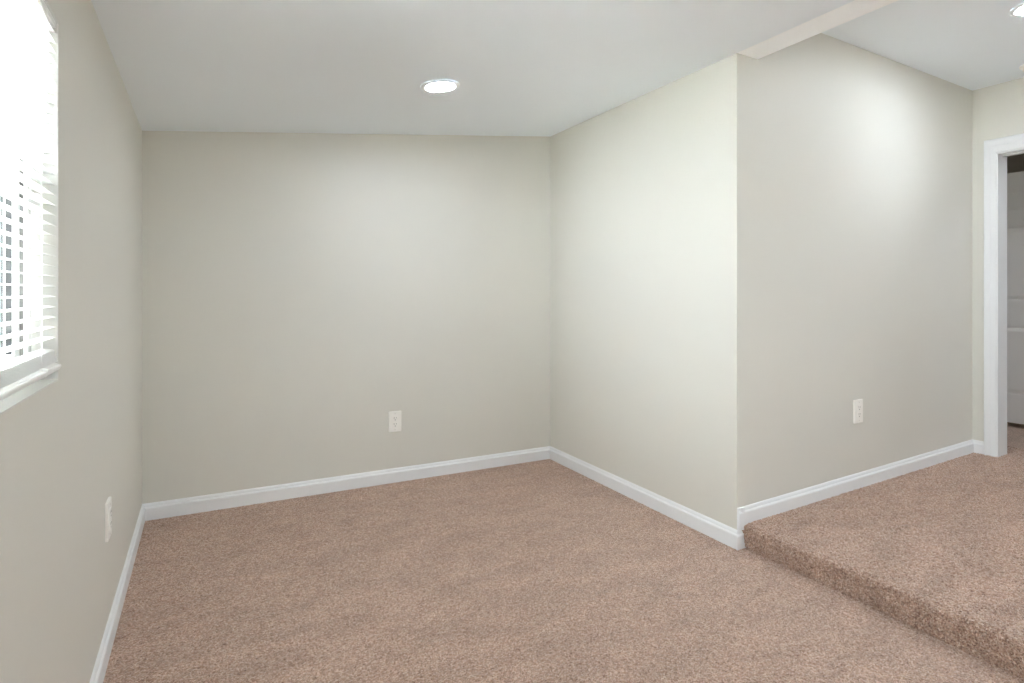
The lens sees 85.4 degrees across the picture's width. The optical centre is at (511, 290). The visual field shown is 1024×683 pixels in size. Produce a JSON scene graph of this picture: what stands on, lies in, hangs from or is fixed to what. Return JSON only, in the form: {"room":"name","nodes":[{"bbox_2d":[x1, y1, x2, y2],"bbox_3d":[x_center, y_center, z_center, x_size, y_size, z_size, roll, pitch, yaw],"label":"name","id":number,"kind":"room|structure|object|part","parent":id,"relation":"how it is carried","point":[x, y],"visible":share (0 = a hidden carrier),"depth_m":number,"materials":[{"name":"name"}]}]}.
{"room":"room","nodes":[
{"label":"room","id":0,"kind":"room"},
{"bbox_2d":[0,0,141,682],"bbox_3d":[-0.482,-0.115,0.121,0.170,2.650,6.318,0,0,-29],"label":"wall","id":1,"kind":"structure","parent":0,"point":[75,444],"depth_m":1.42,"materials":[{"name":"beige paint"}]},
{"bbox_2d":[0,0,57,415],"bbox_3d":[-0.806,-0.194,0.748,0.130,0.776,0.970,0,0,-29],"label":"window","id":2,"kind":"structure","parent":1,"relation":"in","point":[17,398],"depth_m":1.18,"materials":[{"name":"white plastic"}]},
{"bbox_3d":[-0.814,-0.034,0.744,0.004,0.333,0.866,0,0,-29],"label":"pane","id":3,"kind":"part","parent":2,"relation":"part of","materials":[{"name":"clear glass"}]},
{"bbox_3d":[-0.814,-0.033,0.744,0.028,0.391,0.916,0,0,-29],"label":"sash","id":4,"kind":"part","parent":2,"relation":"part of","materials":[{"name":"white plastic"}]},
{"bbox_3d":[-0.826,-0.194,0.738,0.085,0.776,0.970,0,0,-29],"label":"frame","id":5,"kind":"part","parent":2,"relation":"part of","materials":[{"name":"white plastic"}]},
{"bbox_2d":[0,0,60,400],"bbox_3d":[-0.759,-0.206,0.776,0.039,0.751,0.959,0,0,-29],"label":"window blind","id":6,"kind":"object","parent":2,"relation":"attached to","point":[25,25],"visible":1,"depth_m":1.02,"materials":[{"name":"white plastic"}]},
{"bbox_3d":[-0.758,0.161,0.779,0.028,0.018,0.955,0,0,-29],"label":"rail","id":7,"kind":"part","parent":6,"relation":"part of","materials":[{"name":"white plastic"}]},
{"bbox_3d":[-0.935,-0.203,1.085,0.027,0.717,0.002,0,0,-29],"label":"ladder cord","id":8,"kind":"part","parent":6,"relation":"part of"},
{"bbox_3d":[-0.763,-0.574,0.773,0.025,0.016,0.953,0,0,-29],"label":"head rail","id":9,"kind":"part","parent":6,"relation":"part of","materials":[{"name":"white plastic"}]},
{"bbox_2d":[105,496,111,542],"bbox_3d":[-1.309,0.741,1.804,0.011,0.124,0.078,0,0,-29],"label":"wall outlet","id":10,"kind":"object","parent":1,"relation":"attached to","point":[108,506],"visible":1,"depth_m":1.77,"materials":[{"name":"white plastic"}]},
{"bbox_2d":[109,507,111,530],"bbox_3d":[-1.306,0.741,1.805,0.003,0.067,0.034,0,0,-29],"label":"receptacle","id":11,"kind":"object","parent":10,"relation":"attached to","point":[110,508],"depth_m":1.80,"materials":[{"name":"white plastic"}]},
{"bbox_2d":[89,504,144,682],"bbox_3d":[-0.396,1.118,0.157,0.014,0.084,6.058,0,0,-29],"label":"baseboard","id":12,"kind":"structure","parent":1,"relation":"attached to","point":[100,667],"depth_m":1.94,"materials":[{"name":"white wood"}]},
{"bbox_2d":[142,131,549,503],"bbox_3d":[-0.781,-0.115,3.408,2.498,2.650,0.130,0,0,-26],"label":"wall","id":13,"kind":"structure","parent":0,"point":[300,291],"depth_m":3.22,"materials":[{"name":"beige paint"}]},
{"bbox_2d":[143,446,549,520],"bbox_3d":[-0.799,1.118,3.322,2.378,0.084,0.014,0,0,-26],"label":"baseboard","id":14,"kind":"structure","parent":13,"relation":"attached to","point":[218,501],"depth_m":3.20,"materials":[{"name":"white wood"}]},
{"bbox_2d":[388,411,400,431],"bbox_3d":[-0.710,0.792,3.368,0.078,0.124,0.011,0,0,-26],"label":"wall outlet","id":15,"kind":"object","parent":13,"relation":"attached to","point":[394,417],"visible":1,"depth_m":3.36,"materials":[{"name":"white plastic"}]},
{"bbox_2d":[392,416,397,426],"bbox_3d":[-0.708,0.792,3.364,0.034,0.067,0.003,0,0,-26],"label":"receptacle","id":16,"kind":"object","parent":15,"relation":"attached to","point":[394,418],"depth_m":3.36,"materials":[{"name":"white plastic"}]},
{"bbox_2d":[91,0,853,136],"bbox_3d":[0.637,-1.001,0.728,2.375,0.382,6.058,0,0,-29],"label":"ceiling","id":17,"kind":"structure","parent":0,"point":[546,68],"depth_m":2.20,"materials":[{"name":"white paint"}]},
{"bbox_2d":[421,79,458,92],"bbox_3d":[-0.331,-0.941,2.554,0.176,0.027,0.177,0,0,-40],"label":"recessed light","id":18,"kind":"object","parent":17,"relation":"in","point":[439,85],"visible":1,"depth_m":2.53,"materials":[{"name":"white plastic"}]},
{"bbox_2d":[103,459,1023,682],"bbox_3d":[0.655,1.160,0.743,2.435,0.004,6.067,0,0,-29],"label":"floor","id":19,"kind":"structure","parent":0,"point":[541,571],"depth_m":2.06,"materials":[{"name":"carpet"}]},
{"bbox_2d":[550,53,736,529],"bbox_3d":[0.663,-0.115,3.258,0.120,2.650,1.666,0,0,-29],"label":"wall","id":20,"kind":"structure","parent":0,"point":[643,190],"depth_m":2.95,"materials":[{"name":"beige paint"}]},
{"bbox_2d":[550,446,737,549],"bbox_3d":[0.637,1.118,3.167,0.014,0.084,1.560,0,0,-29],"label":"baseboard","id":21,"kind":"structure","parent":20,"relation":"attached to","point":[727,535],"depth_m":2.95,"materials":[{"name":"white wood"}]},
{"bbox_2d":[738,0,897,58],"bbox_3d":[2.139,-1.256,0.611,0.141,0.368,4.398,0,0,-29],"label":"beam","id":22,"kind":"structure","parent":20,"relation":"attached to","point":[854,9],"depth_m":2.25,"materials":[{"name":"white paint"}]},
{"bbox_2d":[737,33,971,507],"bbox_3d":[1.981,-0.115,3.115,2.289,2.650,0.120,0,0,-29],"label":"wall","id":23,"kind":"structure","parent":0,"point":[854,163],"depth_m":2.90,"materials":[{"name":"beige paint"}]},
{"bbox_2d":[737,439,973,549],"bbox_3d":[2.007,1.064,3.052,2.302,0.192,0.015,0,0,-29],"label":"baseboard","id":24,"kind":"structure","parent":23,"relation":"attached to","point":[749,513],"depth_m":2.88,"materials":[{"name":"white wood"}]},
{"bbox_3d":[1.032,1.028,2.503,0.036,0.099,0.013,0,0,-29],"label":"corner moulding","id":25,"kind":"part","parent":24,"relation":"part of","materials":[{"name":"white wood"}]},
{"bbox_2d":[853,399,862,423],"bbox_3d":[1.853,0.643,2.967,0.078,0.124,0.011,0,0,-29],"label":"wall outlet","id":26,"kind":"object","parent":23,"relation":"attached to","point":[857,404],"visible":1,"depth_m":2.96,"materials":[{"name":"white plastic"}]},
{"bbox_2d":[857,405,860,417],"bbox_3d":[1.855,0.643,2.964,0.034,0.067,0.003,0,0,-29],"label":"receptacle","id":27,"kind":"object","parent":26,"relation":"attached to","point":[858,406],"depth_m":2.96,"materials":[{"name":"white plastic"}]},
{"bbox_2d":[742,422,1023,678],"bbox_3d":[3.523,1.099,2.120,3.982,0.132,5.700,0,0,-29],"label":"floor","id":28,"kind":"structure","parent":0,"point":[937,550],"depth_m":2.29,"materials":[{"name":"carpet"}]},
{"bbox_2d":[822,0,1023,90],"bbox_3d":[3.136,-1.368,1.172,2.147,0.120,4.416,0,0,-29],"label":"ceiling","id":29,"kind":"structure","parent":0,"point":[972,45],"depth_m":2.85,"materials":[{"name":"white paint"}]},
{"bbox_2d":[1009,3,1023,16],"bbox_3d":[2.404,-1.303,2.550,0.177,0.009,0.177,0,0,-29],"label":"recessed light","id":30,"kind":"object","parent":29,"relation":"in","point":[1018,11],"visible":1,"depth_m":2.58,"materials":[{"name":"white plastic"}]},
{"bbox_2d":[972,77,1023,440],"bbox_3d":[3.891,-0.115,2.152,0.124,2.650,5.640,0,0,-29],"label":"wall","id":31,"kind":"structure","parent":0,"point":[998,109],"depth_m":3.59,"materials":[{"name":"beige paint"}]},
{"bbox_2d":[973,439,983,453],"bbox_3d":[3.017,1.010,3.590,0.014,0.084,0.070,0,0,-29],"label":"baseboard","id":32,"kind":"structure","parent":31,"relation":"attached to","point":[978,445],"depth_m":3.58,"materials":[{"name":"white wood"}]},
{"bbox_2d":[984,133,1023,456],"bbox_3d":[3.309,0.045,3.191,0.146,2.017,0.920,0,0,-29],"label":"door frame","id":33,"kind":"structure","parent":31,"relation":"attached to","point":[996,151],"depth_m":3.53,"materials":[{"name":"white wood"}]},
{"bbox_3d":[3.046,0.045,3.535,0.018,2.017,0.063,0,0,-29],"label":"casing","id":34,"kind":"part","parent":33,"relation":"part of","materials":[{"name":"white wood"}]},
{"bbox_3d":[3.253,-0.918,3.160,0.018,0.089,0.920,0,0,-29],"label":"head casing","id":35,"kind":"part","parent":33,"relation":"part of","materials":[{"name":"white wood"}]},
{"bbox_2d":[1007,154,1023,173],"bbox_3d":[4.963,-0.115,3.785,0.150,2.650,3.580,0,0,-29],"label":"wall","id":36,"kind":"structure","parent":0,"point":[1015,163],"depth_m":4.77,"materials":[{"name":"paint"}]},
{"bbox_3d":[4.364,-0.129,3.454,0.100,2.358,3.580,0,0,-29],"label":"wall","id":37,"kind":"structure","parent":0,"visible":0},
{"bbox_2d":[1007,171,1023,424],"bbox_3d":[3.953,0.052,4.129,0.035,1.924,0.760,0,0,-29],"label":"door","id":38,"kind":"structure","parent":37,"relation":"in","point":[1015,181],"depth_m":4.26,"materials":[{"name":"white paint"}]},
{"bbox_3d":[3.864,-0.689,4.266,0.008,0.138,0.201,0,0,-29],"label":"panel","id":39,"kind":"part","parent":38,"relation":"part of","materials":[{"name":"white paint"}]},
{"bbox_3d":[3.864,-0.208,4.266,0.008,0.543,0.201,0,0,-29],"label":"panel","id":40,"kind":"part","parent":38,"relation":"part of","materials":[{"name":"white paint"}]},
{"bbox_3d":[3.864,0.532,4.266,0.008,0.501,0.201,0,0,-29],"label":"panel","id":41,"kind":"part","parent":38,"relation":"part of","materials":[{"name":"white paint"}]}
]}

